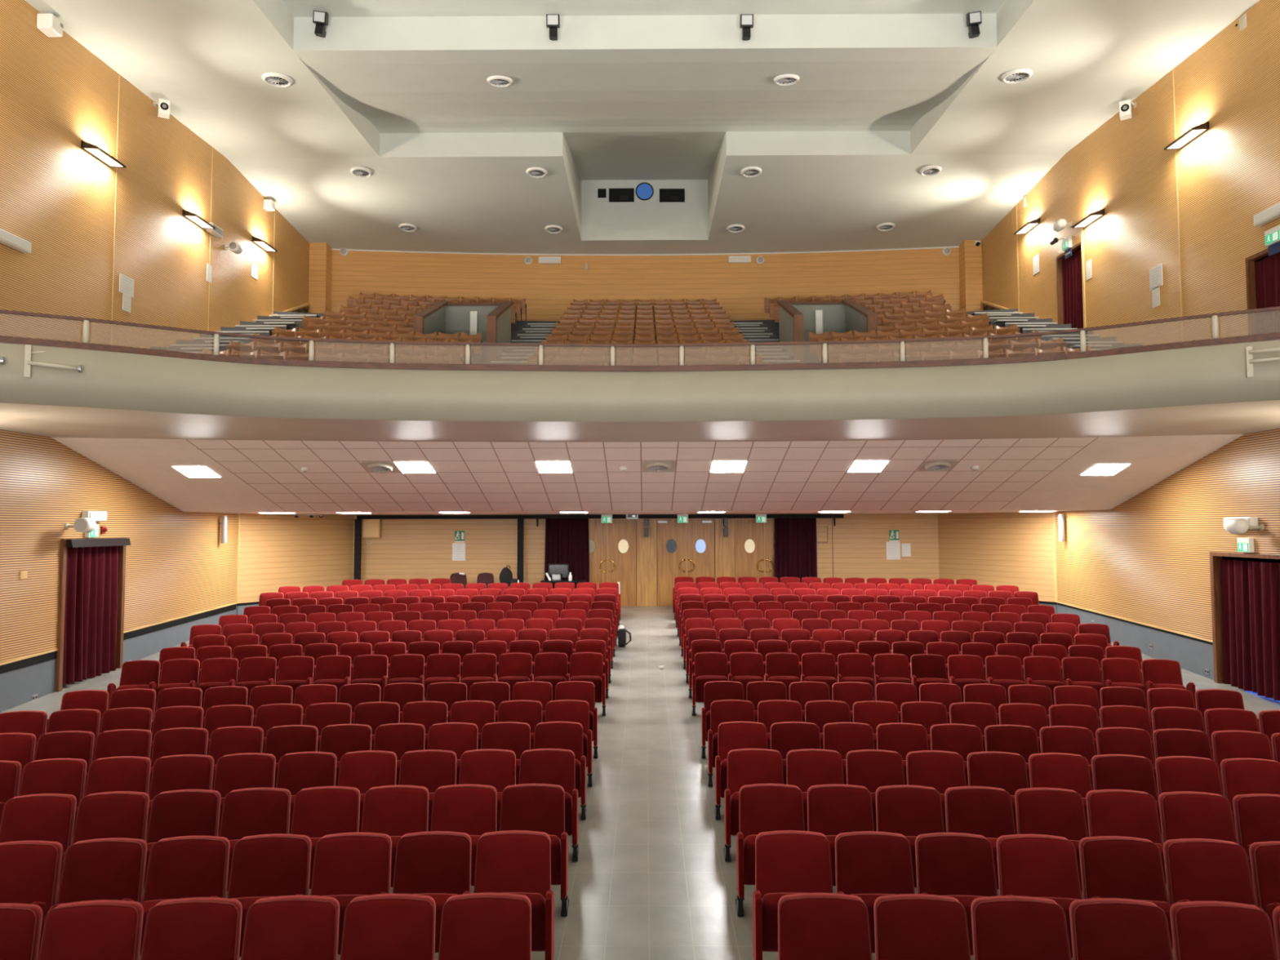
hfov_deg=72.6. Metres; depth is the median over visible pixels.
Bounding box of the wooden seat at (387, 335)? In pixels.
[367,329,391,340]
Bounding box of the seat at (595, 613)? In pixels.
[587,608,615,656]
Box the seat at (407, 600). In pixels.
[395,595,419,610]
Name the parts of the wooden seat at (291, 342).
seat panel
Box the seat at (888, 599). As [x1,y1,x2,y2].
[876,595,900,610]
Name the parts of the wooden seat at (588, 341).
seat panel, backrest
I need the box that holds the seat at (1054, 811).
[1014,787,1088,892]
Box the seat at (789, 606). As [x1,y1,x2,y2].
[784,601,808,618]
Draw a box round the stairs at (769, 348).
[733,322,799,364]
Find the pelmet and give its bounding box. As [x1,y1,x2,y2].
[66,537,130,547]
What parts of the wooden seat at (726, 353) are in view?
backrest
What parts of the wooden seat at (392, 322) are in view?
seat panel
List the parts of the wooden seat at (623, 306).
seat panel, backrest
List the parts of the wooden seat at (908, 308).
seat panel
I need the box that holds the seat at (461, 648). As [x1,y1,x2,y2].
[441,640,473,679]
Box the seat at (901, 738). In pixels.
[876,722,928,785]
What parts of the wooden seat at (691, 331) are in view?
backrest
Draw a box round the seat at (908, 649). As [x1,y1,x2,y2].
[892,641,924,681]
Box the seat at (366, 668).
[351,654,387,702]
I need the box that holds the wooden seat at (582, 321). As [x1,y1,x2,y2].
[578,316,596,328]
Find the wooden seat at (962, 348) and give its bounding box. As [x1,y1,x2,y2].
[956,340,982,354]
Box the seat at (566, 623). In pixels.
[555,617,582,640]
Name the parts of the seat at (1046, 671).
armrest, backrest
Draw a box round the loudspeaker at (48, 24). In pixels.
[36,13,63,37]
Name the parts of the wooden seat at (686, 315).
backrest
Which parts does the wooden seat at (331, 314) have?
seat panel, backrest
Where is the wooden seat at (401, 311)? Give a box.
[397,307,416,319]
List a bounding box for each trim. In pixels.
[0,602,236,665]
[0,604,236,674]
[111,74,275,345]
[235,513,239,603]
[236,600,1057,605]
[331,246,959,255]
[575,514,774,519]
[831,518,833,577]
[1015,69,1182,342]
[1053,511,1057,602]
[1056,600,1213,642]
[1057,602,1213,644]
[1080,227,1085,328]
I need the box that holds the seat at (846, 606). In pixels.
[836,601,861,618]
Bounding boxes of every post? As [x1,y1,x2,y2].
[353,519,361,579]
[516,518,524,582]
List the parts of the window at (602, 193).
glass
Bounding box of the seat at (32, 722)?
[0,710,47,758]
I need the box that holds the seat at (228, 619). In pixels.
[218,614,247,635]
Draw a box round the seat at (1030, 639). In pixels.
[1006,631,1039,656]
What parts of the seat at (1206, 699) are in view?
backrest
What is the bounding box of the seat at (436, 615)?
[422,610,448,630]
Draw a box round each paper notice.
[119,273,133,297]
[122,293,131,312]
[206,263,212,283]
[250,262,257,279]
[452,542,465,560]
[886,542,900,559]
[902,543,911,556]
[1032,253,1039,275]
[1085,258,1092,279]
[1149,263,1163,290]
[1151,285,1159,307]
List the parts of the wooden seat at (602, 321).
seat panel, backrest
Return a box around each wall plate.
[1022,195,1026,207]
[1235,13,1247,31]
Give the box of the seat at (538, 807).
[499,783,569,916]
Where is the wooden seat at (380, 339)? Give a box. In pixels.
[376,337,400,349]
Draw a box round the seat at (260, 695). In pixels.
[248,684,293,726]
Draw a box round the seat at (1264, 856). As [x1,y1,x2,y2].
[1248,840,1279,955]
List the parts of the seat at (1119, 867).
backrest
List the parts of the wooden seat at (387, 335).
seat panel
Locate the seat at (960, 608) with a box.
[943,603,969,620]
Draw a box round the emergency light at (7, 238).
[0,228,31,253]
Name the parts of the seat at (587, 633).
backrest, armrest, leg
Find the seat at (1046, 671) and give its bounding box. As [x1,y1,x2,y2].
[1022,656,1064,705]
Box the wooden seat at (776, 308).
[774,305,778,322]
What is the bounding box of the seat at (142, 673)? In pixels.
[106,659,160,713]
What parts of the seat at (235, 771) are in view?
backrest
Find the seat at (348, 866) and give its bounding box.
[310,831,391,954]
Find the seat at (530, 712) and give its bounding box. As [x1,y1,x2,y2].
[497,700,542,749]
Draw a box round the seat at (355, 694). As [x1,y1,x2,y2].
[338,683,381,724]
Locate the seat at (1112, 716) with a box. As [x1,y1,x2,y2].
[1099,705,1155,761]
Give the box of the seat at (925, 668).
[910,653,948,701]
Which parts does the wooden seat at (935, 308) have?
seat panel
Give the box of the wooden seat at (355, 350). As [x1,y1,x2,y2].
[333,342,360,357]
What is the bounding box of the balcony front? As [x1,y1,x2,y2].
[0,339,1279,422]
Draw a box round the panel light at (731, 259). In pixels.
[728,256,751,262]
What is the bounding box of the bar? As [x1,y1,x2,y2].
[292,514,323,517]
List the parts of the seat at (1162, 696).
backrest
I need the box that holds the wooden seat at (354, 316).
[345,311,365,319]
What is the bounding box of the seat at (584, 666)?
[569,652,605,715]
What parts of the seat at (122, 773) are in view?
backrest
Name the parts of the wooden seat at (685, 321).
backrest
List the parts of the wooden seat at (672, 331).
backrest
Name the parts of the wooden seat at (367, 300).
seat panel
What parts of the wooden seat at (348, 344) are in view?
seat panel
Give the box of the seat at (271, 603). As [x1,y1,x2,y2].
[265,598,290,613]
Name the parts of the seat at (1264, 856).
backrest, armrest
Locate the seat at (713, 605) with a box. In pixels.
[706,600,730,618]
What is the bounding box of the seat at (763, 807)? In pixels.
[734,783,804,916]
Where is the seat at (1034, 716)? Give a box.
[998,702,1048,753]
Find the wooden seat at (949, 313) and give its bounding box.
[945,307,967,316]
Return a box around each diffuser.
[89,511,106,519]
[539,257,559,262]
[729,257,750,262]
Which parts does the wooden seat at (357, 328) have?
seat panel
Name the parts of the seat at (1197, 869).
armrest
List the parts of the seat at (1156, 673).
armrest, backrest, armrest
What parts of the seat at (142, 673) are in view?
armrest, backrest, armrest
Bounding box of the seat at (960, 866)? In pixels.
[915,832,997,955]
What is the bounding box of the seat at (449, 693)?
[426,682,466,722]
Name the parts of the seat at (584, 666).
backrest, leg, armrest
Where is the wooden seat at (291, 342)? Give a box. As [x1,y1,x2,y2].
[275,333,302,346]
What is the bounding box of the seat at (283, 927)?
[240,894,339,959]
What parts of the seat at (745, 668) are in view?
armrest, backrest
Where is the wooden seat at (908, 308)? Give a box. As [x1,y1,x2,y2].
[893,304,912,313]
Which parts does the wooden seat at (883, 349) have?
seat panel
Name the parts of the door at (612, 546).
handle, handle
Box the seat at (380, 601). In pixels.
[369,596,394,611]
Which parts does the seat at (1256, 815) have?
armrest, backrest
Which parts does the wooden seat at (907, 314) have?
seat panel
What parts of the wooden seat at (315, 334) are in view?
seat panel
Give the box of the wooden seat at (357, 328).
[352,322,374,333]
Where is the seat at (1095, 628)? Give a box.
[1078,623,1119,646]
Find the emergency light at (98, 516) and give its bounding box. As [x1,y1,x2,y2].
[81,511,106,521]
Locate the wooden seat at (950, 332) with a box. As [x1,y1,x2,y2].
[946,326,971,337]
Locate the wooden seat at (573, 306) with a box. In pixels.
[569,302,586,312]
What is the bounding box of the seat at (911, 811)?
[875,785,944,887]
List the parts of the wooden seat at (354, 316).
seat panel, backrest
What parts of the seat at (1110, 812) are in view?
backrest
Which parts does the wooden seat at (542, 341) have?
backrest, seat panel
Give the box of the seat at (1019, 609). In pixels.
[999,604,1026,622]
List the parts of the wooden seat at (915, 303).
backrest, seat panel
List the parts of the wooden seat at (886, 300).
backrest, seat panel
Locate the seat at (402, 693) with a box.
[382,682,424,723]
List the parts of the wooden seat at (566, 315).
backrest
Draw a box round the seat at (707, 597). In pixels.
[703,594,725,609]
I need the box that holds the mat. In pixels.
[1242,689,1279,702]
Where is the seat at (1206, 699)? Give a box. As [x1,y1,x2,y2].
[1195,688,1260,732]
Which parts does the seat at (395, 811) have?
backrest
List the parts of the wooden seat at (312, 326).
seat panel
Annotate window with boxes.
[597,188,606,197]
[608,188,634,202]
[659,188,684,202]
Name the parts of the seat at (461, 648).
backrest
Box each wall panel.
[636,514,657,606]
[715,514,734,582]
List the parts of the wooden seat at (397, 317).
seat panel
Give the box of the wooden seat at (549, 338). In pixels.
[546,333,567,348]
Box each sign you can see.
[84,524,98,537]
[454,530,464,542]
[601,514,612,523]
[677,514,688,523]
[755,514,766,523]
[888,529,899,542]
[1062,235,1071,251]
[1064,248,1071,259]
[1236,537,1253,552]
[1264,224,1279,246]
[1267,241,1279,256]
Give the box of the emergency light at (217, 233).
[205,222,222,238]
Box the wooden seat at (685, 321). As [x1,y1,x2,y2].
[674,316,692,330]
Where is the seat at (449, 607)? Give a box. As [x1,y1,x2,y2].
[435,602,459,619]
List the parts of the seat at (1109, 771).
backrest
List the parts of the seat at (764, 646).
backrest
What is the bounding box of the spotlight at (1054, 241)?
[1049,237,1063,244]
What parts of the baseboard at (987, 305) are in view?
stair skirting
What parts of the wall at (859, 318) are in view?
post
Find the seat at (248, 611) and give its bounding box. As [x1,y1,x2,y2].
[243,605,270,623]
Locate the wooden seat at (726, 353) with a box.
[706,346,730,364]
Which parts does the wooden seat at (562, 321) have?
backrest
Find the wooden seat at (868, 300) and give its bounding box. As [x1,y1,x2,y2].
[855,297,872,306]
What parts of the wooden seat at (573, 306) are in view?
seat panel, backrest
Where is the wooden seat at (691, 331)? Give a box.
[676,327,696,342]
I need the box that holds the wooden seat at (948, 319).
[945,313,967,323]
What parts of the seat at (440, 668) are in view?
armrest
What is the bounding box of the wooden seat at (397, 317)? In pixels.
[386,312,406,321]
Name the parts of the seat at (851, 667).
armrest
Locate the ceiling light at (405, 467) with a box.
[393,461,436,473]
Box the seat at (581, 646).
[575,639,608,697]
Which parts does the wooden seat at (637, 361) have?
seat panel, backrest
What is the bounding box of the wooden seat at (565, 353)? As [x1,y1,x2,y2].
[559,346,582,364]
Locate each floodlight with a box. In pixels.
[312,10,328,37]
[546,13,559,40]
[739,13,753,40]
[965,10,982,38]
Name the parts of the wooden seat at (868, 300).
backrest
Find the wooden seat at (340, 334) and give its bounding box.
[320,328,344,338]
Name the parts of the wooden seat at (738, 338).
backrest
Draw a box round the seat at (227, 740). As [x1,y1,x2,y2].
[208,725,263,790]
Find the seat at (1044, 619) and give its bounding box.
[1021,613,1049,633]
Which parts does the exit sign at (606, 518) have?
lit panel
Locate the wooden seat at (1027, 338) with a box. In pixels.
[1014,329,1041,342]
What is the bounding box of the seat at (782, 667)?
[764,652,799,700]
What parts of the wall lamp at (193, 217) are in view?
glass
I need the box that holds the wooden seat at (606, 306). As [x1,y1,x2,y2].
[603,302,618,313]
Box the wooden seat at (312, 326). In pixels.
[306,320,330,332]
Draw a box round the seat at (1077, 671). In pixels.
[1062,657,1104,708]
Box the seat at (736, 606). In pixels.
[732,600,756,618]
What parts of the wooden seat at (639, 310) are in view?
seat panel, backrest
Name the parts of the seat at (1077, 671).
armrest, backrest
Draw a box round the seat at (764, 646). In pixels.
[757,640,788,675]
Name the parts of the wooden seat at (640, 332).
seat panel, backrest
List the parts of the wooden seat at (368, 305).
seat panel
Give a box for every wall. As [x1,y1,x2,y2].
[0,0,309,349]
[0,429,238,662]
[238,511,1055,603]
[330,247,959,321]
[413,301,448,335]
[444,302,502,342]
[486,301,513,364]
[777,300,804,363]
[788,301,844,341]
[842,300,877,333]
[982,0,1279,346]
[1054,428,1279,639]
[1062,247,1080,280]
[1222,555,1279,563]
[1254,253,1275,262]
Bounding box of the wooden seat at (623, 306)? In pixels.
[620,302,636,313]
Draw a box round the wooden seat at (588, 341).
[587,339,608,355]
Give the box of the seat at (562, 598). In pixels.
[545,594,567,609]
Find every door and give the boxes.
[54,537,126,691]
[588,520,636,606]
[657,520,715,606]
[734,520,774,582]
[1056,241,1083,324]
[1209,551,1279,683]
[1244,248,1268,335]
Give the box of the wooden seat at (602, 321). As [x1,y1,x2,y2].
[598,316,616,327]
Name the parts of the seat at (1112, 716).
backrest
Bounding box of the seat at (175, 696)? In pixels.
[151,687,202,732]
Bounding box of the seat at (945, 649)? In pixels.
[926,641,959,682]
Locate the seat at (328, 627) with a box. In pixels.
[316,621,346,643]
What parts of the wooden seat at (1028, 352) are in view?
seat panel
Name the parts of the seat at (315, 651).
backrest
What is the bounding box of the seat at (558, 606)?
[539,601,563,618]
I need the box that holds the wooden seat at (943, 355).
[920,350,949,360]
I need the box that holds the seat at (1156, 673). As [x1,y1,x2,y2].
[1141,658,1195,711]
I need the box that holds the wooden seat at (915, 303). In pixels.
[901,299,919,311]
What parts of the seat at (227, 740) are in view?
backrest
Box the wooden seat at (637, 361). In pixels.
[632,355,658,365]
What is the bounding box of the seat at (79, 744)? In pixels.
[34,730,94,794]
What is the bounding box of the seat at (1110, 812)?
[1085,789,1166,883]
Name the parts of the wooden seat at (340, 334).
seat panel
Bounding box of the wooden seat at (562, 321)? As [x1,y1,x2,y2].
[560,315,577,328]
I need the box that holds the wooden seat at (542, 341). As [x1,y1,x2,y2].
[541,339,563,356]
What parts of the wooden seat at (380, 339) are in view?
seat panel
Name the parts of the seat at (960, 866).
backrest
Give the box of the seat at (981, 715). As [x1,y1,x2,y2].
[949,702,997,751]
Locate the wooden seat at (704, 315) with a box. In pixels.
[690,311,707,322]
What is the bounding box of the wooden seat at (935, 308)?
[931,302,951,311]
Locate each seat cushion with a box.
[43,902,66,920]
[115,684,149,690]
[140,898,174,955]
[143,842,155,888]
[146,800,152,838]
[148,767,152,795]
[150,741,153,759]
[155,683,189,696]
[196,682,229,707]
[206,738,209,755]
[212,764,216,790]
[217,797,224,836]
[226,839,240,891]
[232,896,274,957]
[235,680,268,705]
[253,715,255,726]
[262,737,266,753]
[274,763,278,787]
[275,666,278,682]
[275,680,306,703]
[288,795,295,834]
[302,713,305,724]
[309,837,321,888]
[313,665,315,682]
[313,679,344,702]
[317,735,320,751]
[321,894,368,954]
[335,761,339,786]
[351,664,353,681]
[351,678,382,702]
[351,712,354,724]
[359,793,365,832]
[371,734,374,750]
[387,663,390,682]
[387,677,419,684]
[389,835,402,887]
[395,760,400,785]
[399,711,402,723]
[413,893,457,952]
[424,662,426,682]
[424,676,456,701]
[424,733,428,750]
[427,792,434,831]
[447,711,450,722]
[456,759,460,784]
[460,662,462,679]
[461,676,493,700]
[469,835,480,885]
[477,733,481,749]
[494,710,497,722]
[496,662,498,679]
[496,791,502,831]
[497,675,529,700]
[501,892,545,951]
[515,759,519,784]
[530,733,533,749]
[532,662,534,675]
[533,675,565,700]
[542,710,545,722]
[548,835,560,884]
[564,791,572,835]
[567,662,569,674]
[570,675,602,702]
[574,759,581,797]
[582,733,587,767]
[589,710,593,741]
[692,662,694,673]
[695,675,727,702]
[705,710,711,741]
[712,733,718,767]
[720,759,727,797]
[727,661,729,674]
[730,791,739,835]
[732,675,763,700]
[743,835,756,884]
[754,710,757,722]
[761,892,799,951]
[763,662,765,675]
[766,733,770,749]
[768,675,799,700]
[782,759,786,784]
[799,662,801,681]
[801,710,804,722]
[801,791,807,831]
[804,676,836,700]
[819,733,823,749]
[825,835,836,886]
[835,662,837,676]
[841,676,873,693]
[842,759,846,784]
[849,711,853,722]
[851,893,895,953]
[870,792,876,831]
[871,662,874,679]
[873,733,876,749]
[879,677,911,683]
[897,711,901,722]
[902,760,906,785]
[905,836,916,887]
[908,662,911,681]
[916,677,948,701]
[927,734,930,750]
[939,793,946,832]
[942,895,987,955]
[946,663,948,682]
[946,712,950,723]
[954,678,986,702]
[964,761,968,786]
[982,735,985,751]
[983,664,986,681]
[985,837,999,889]
[992,679,1024,703]
[996,713,999,724]
[1010,795,1017,834]
[1022,665,1024,682]
[1026,762,1030,787]
[1031,680,1064,705]
[1037,737,1040,753]
[1038,897,1077,958]
[1046,715,1049,726]
[1068,840,1082,892]
[1071,681,1104,708]
[1082,797,1088,836]
[1088,764,1093,790]
[1093,738,1097,755]
[1111,682,1145,693]
[1137,899,1173,948]
[1151,741,1155,761]
[1152,684,1186,689]
[1153,767,1158,797]
[1155,800,1161,835]
[1155,843,1166,883]
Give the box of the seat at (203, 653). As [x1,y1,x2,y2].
[195,645,231,684]
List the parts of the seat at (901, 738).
backrest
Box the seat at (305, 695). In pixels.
[293,684,337,724]
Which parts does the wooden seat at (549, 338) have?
backrest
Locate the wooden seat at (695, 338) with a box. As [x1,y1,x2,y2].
[678,333,699,343]
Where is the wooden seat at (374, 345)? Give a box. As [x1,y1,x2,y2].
[351,336,376,348]
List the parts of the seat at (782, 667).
armrest, backrest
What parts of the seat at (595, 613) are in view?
backrest, armrest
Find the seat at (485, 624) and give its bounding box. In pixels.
[466,618,494,640]
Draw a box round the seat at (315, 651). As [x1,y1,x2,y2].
[303,643,337,682]
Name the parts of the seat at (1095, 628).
armrest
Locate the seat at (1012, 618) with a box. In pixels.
[991,612,1019,632]
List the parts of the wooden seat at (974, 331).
seat panel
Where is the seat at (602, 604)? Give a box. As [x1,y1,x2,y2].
[591,600,617,645]
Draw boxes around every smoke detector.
[301,466,308,472]
[619,466,626,471]
[971,465,979,471]
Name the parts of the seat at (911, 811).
backrest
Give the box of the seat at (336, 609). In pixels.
[327,604,353,621]
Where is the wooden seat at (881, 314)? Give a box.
[876,311,884,324]
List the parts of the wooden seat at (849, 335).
seat panel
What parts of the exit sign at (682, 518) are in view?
lit panel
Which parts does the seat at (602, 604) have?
backrest, armrest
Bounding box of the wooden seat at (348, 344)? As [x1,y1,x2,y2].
[326,335,351,347]
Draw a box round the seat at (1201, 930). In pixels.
[1169,901,1277,959]
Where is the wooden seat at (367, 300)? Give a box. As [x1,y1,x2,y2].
[364,296,382,304]
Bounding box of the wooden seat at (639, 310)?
[636,306,653,316]
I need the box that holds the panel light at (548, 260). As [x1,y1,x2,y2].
[538,256,560,263]
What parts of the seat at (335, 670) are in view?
backrest, armrest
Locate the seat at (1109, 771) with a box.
[1091,754,1161,835]
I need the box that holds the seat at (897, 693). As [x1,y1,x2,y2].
[875,682,917,722]
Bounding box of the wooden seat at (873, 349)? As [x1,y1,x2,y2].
[853,343,879,362]
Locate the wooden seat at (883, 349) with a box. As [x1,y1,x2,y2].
[878,343,899,356]
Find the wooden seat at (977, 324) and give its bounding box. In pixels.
[960,319,984,329]
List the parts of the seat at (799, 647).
backrest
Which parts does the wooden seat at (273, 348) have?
seat panel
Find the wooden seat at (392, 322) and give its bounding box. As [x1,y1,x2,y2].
[387,318,408,328]
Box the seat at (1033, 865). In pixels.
[995,834,1082,958]
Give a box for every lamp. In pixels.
[80,140,125,168]
[182,208,215,229]
[218,515,227,543]
[252,235,277,252]
[1014,217,1039,234]
[1057,514,1066,541]
[1071,208,1104,228]
[1164,121,1208,150]
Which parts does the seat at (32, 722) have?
backrest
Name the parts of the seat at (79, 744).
backrest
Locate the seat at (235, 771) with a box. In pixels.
[213,752,275,836]
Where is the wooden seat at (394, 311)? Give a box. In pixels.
[378,306,398,315]
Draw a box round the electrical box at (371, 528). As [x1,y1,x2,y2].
[361,519,382,544]
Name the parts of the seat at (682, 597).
armrest, backrest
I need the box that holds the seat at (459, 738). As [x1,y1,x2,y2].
[426,722,478,784]
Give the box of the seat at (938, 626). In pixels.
[920,620,950,641]
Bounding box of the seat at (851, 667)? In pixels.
[836,653,874,697]
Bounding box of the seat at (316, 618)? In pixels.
[307,612,335,632]
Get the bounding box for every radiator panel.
[470,311,477,334]
[814,310,822,333]
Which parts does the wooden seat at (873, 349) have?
backrest, seat panel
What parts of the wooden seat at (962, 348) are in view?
seat panel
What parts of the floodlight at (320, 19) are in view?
glass, mounting arm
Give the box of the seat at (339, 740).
[319,724,372,786]
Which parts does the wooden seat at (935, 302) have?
backrest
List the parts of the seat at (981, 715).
backrest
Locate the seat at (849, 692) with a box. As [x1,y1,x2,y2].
[831,681,873,722]
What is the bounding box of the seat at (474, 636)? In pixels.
[454,629,484,653]
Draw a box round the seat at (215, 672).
[196,657,238,707]
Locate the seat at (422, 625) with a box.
[408,619,435,641]
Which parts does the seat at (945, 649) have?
backrest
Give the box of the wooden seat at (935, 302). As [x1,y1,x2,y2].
[919,298,938,311]
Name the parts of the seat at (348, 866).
backrest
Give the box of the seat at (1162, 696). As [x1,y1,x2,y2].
[1146,687,1195,737]
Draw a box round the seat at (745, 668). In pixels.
[728,652,764,700]
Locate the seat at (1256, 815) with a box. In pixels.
[1232,793,1279,889]
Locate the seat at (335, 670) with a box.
[313,655,351,702]
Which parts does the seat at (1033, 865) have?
backrest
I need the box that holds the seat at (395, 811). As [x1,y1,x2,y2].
[360,785,428,887]
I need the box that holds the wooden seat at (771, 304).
[768,300,778,317]
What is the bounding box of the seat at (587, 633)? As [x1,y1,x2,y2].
[579,628,611,683]
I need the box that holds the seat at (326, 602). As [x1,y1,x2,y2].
[318,597,342,612]
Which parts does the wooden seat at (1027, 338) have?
seat panel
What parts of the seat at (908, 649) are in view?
backrest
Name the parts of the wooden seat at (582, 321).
backrest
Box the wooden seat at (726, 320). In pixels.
[711,315,729,328]
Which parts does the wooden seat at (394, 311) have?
seat panel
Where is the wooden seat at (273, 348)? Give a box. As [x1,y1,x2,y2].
[253,341,281,355]
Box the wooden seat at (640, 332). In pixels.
[635,327,656,342]
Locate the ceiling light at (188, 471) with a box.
[171,466,222,477]
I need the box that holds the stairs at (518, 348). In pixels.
[489,323,555,364]
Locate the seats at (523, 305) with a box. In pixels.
[358,289,932,320]
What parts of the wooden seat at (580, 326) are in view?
backrest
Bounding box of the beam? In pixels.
[356,514,844,519]
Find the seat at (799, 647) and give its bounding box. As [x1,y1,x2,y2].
[791,640,822,681]
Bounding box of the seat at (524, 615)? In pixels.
[505,609,531,629]
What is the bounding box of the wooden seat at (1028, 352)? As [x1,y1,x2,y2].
[1004,346,1035,357]
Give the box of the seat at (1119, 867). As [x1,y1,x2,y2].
[1079,835,1173,948]
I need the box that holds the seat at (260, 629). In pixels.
[253,622,284,644]
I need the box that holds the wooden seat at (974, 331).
[970,324,995,335]
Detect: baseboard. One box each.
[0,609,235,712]
[236,603,1057,614]
[259,302,310,319]
[981,300,1039,319]
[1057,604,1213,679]
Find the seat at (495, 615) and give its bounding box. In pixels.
[478,609,503,629]
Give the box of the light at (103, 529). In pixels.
[100,526,107,533]
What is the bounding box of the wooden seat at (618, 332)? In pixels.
[613,327,635,339]
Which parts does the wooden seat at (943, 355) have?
seat panel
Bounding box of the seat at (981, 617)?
[961,611,990,631]
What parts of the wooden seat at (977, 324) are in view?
seat panel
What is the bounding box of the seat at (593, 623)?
[583,617,613,668]
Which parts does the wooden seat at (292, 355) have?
seat panel, backrest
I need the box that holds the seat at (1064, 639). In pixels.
[1040,632,1073,657]
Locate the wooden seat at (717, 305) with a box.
[703,302,719,311]
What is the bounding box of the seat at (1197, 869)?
[1163,838,1263,911]
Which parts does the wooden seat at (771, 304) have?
backrest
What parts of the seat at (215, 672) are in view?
backrest, armrest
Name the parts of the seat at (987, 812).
backrest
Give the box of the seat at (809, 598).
[801,594,824,609]
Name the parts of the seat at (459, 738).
backrest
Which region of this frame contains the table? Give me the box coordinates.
[540,579,585,582]
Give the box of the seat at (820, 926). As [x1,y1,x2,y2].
[777,892,871,959]
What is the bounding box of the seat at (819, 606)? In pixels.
[810,601,835,618]
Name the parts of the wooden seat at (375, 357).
seat panel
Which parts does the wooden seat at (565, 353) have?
backrest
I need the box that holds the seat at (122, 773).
[75,755,151,817]
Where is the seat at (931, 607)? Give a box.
[916,603,942,620]
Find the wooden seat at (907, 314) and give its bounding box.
[904,309,924,319]
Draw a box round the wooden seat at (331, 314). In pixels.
[324,309,346,319]
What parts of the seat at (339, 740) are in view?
backrest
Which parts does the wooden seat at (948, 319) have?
seat panel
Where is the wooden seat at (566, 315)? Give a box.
[563,311,580,322]
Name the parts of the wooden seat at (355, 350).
seat panel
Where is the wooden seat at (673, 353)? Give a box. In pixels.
[657,346,679,364]
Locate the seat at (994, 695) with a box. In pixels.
[963,683,1007,724]
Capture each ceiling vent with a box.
[261,72,293,87]
[350,166,372,177]
[360,462,399,473]
[398,223,417,231]
[486,75,512,87]
[525,167,546,177]
[544,225,562,233]
[641,461,675,472]
[726,224,745,232]
[740,166,761,177]
[773,74,799,85]
[875,222,895,231]
[917,460,958,471]
[919,164,942,176]
[1000,68,1032,84]
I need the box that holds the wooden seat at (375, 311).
[359,306,378,317]
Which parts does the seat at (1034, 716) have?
backrest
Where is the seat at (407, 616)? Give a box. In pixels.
[394,610,420,630]
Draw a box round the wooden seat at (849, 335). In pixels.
[831,329,853,340]
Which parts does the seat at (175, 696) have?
backrest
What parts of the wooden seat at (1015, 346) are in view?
seat panel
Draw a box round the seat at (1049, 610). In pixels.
[1027,604,1054,622]
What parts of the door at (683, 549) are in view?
handle, handle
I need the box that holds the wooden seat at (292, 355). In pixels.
[284,350,315,360]
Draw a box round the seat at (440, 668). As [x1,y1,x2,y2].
[424,653,461,701]
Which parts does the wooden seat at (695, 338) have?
backrest, seat panel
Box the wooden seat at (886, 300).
[872,296,891,307]
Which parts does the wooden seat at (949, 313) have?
backrest, seat panel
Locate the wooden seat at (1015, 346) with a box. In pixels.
[1009,337,1039,352]
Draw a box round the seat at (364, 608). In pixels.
[354,604,380,621]
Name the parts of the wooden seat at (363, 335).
seat panel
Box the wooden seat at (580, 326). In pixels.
[575,321,594,334]
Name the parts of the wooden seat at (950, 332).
seat panel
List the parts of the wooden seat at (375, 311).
seat panel, backrest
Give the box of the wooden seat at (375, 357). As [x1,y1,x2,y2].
[369,352,397,363]
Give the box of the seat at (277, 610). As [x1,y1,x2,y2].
[271,605,298,622]
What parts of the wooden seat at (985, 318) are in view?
backrest, seat panel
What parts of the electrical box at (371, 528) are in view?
door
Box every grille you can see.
[74,518,87,531]
[229,242,236,248]
[340,248,346,253]
[525,257,531,262]
[757,257,763,262]
[944,248,950,253]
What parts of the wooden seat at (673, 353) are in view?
backrest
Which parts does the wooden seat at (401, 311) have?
backrest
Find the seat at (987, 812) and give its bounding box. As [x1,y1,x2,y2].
[944,786,1015,889]
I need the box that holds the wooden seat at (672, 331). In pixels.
[656,327,675,348]
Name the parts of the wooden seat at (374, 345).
seat panel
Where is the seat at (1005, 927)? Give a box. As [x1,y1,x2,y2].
[970,895,1071,959]
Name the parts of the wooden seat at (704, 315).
backrest, seat panel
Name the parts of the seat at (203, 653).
backrest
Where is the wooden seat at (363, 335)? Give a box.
[343,328,368,339]
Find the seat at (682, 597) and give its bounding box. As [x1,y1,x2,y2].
[676,594,701,635]
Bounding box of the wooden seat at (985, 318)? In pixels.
[967,312,991,327]
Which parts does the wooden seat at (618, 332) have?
seat panel, backrest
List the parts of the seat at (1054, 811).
backrest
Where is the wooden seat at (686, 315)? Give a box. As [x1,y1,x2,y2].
[672,311,689,323]
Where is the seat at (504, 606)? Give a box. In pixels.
[487,601,511,618]
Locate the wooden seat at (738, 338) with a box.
[722,333,743,347]
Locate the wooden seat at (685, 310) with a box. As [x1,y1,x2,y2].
[671,306,688,316]
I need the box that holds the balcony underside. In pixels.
[0,400,1279,442]
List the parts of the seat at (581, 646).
backrest, armrest, leg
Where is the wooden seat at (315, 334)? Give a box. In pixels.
[296,327,320,337]
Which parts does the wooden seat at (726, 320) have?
backrest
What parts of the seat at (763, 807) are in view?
leg, armrest, backrest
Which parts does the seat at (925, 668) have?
armrest, backrest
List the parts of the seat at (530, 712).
backrest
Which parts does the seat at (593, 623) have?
backrest, armrest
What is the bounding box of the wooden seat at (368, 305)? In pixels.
[352,301,371,309]
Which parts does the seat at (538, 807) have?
backrest, armrest, leg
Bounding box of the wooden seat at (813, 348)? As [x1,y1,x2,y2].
[808,330,831,353]

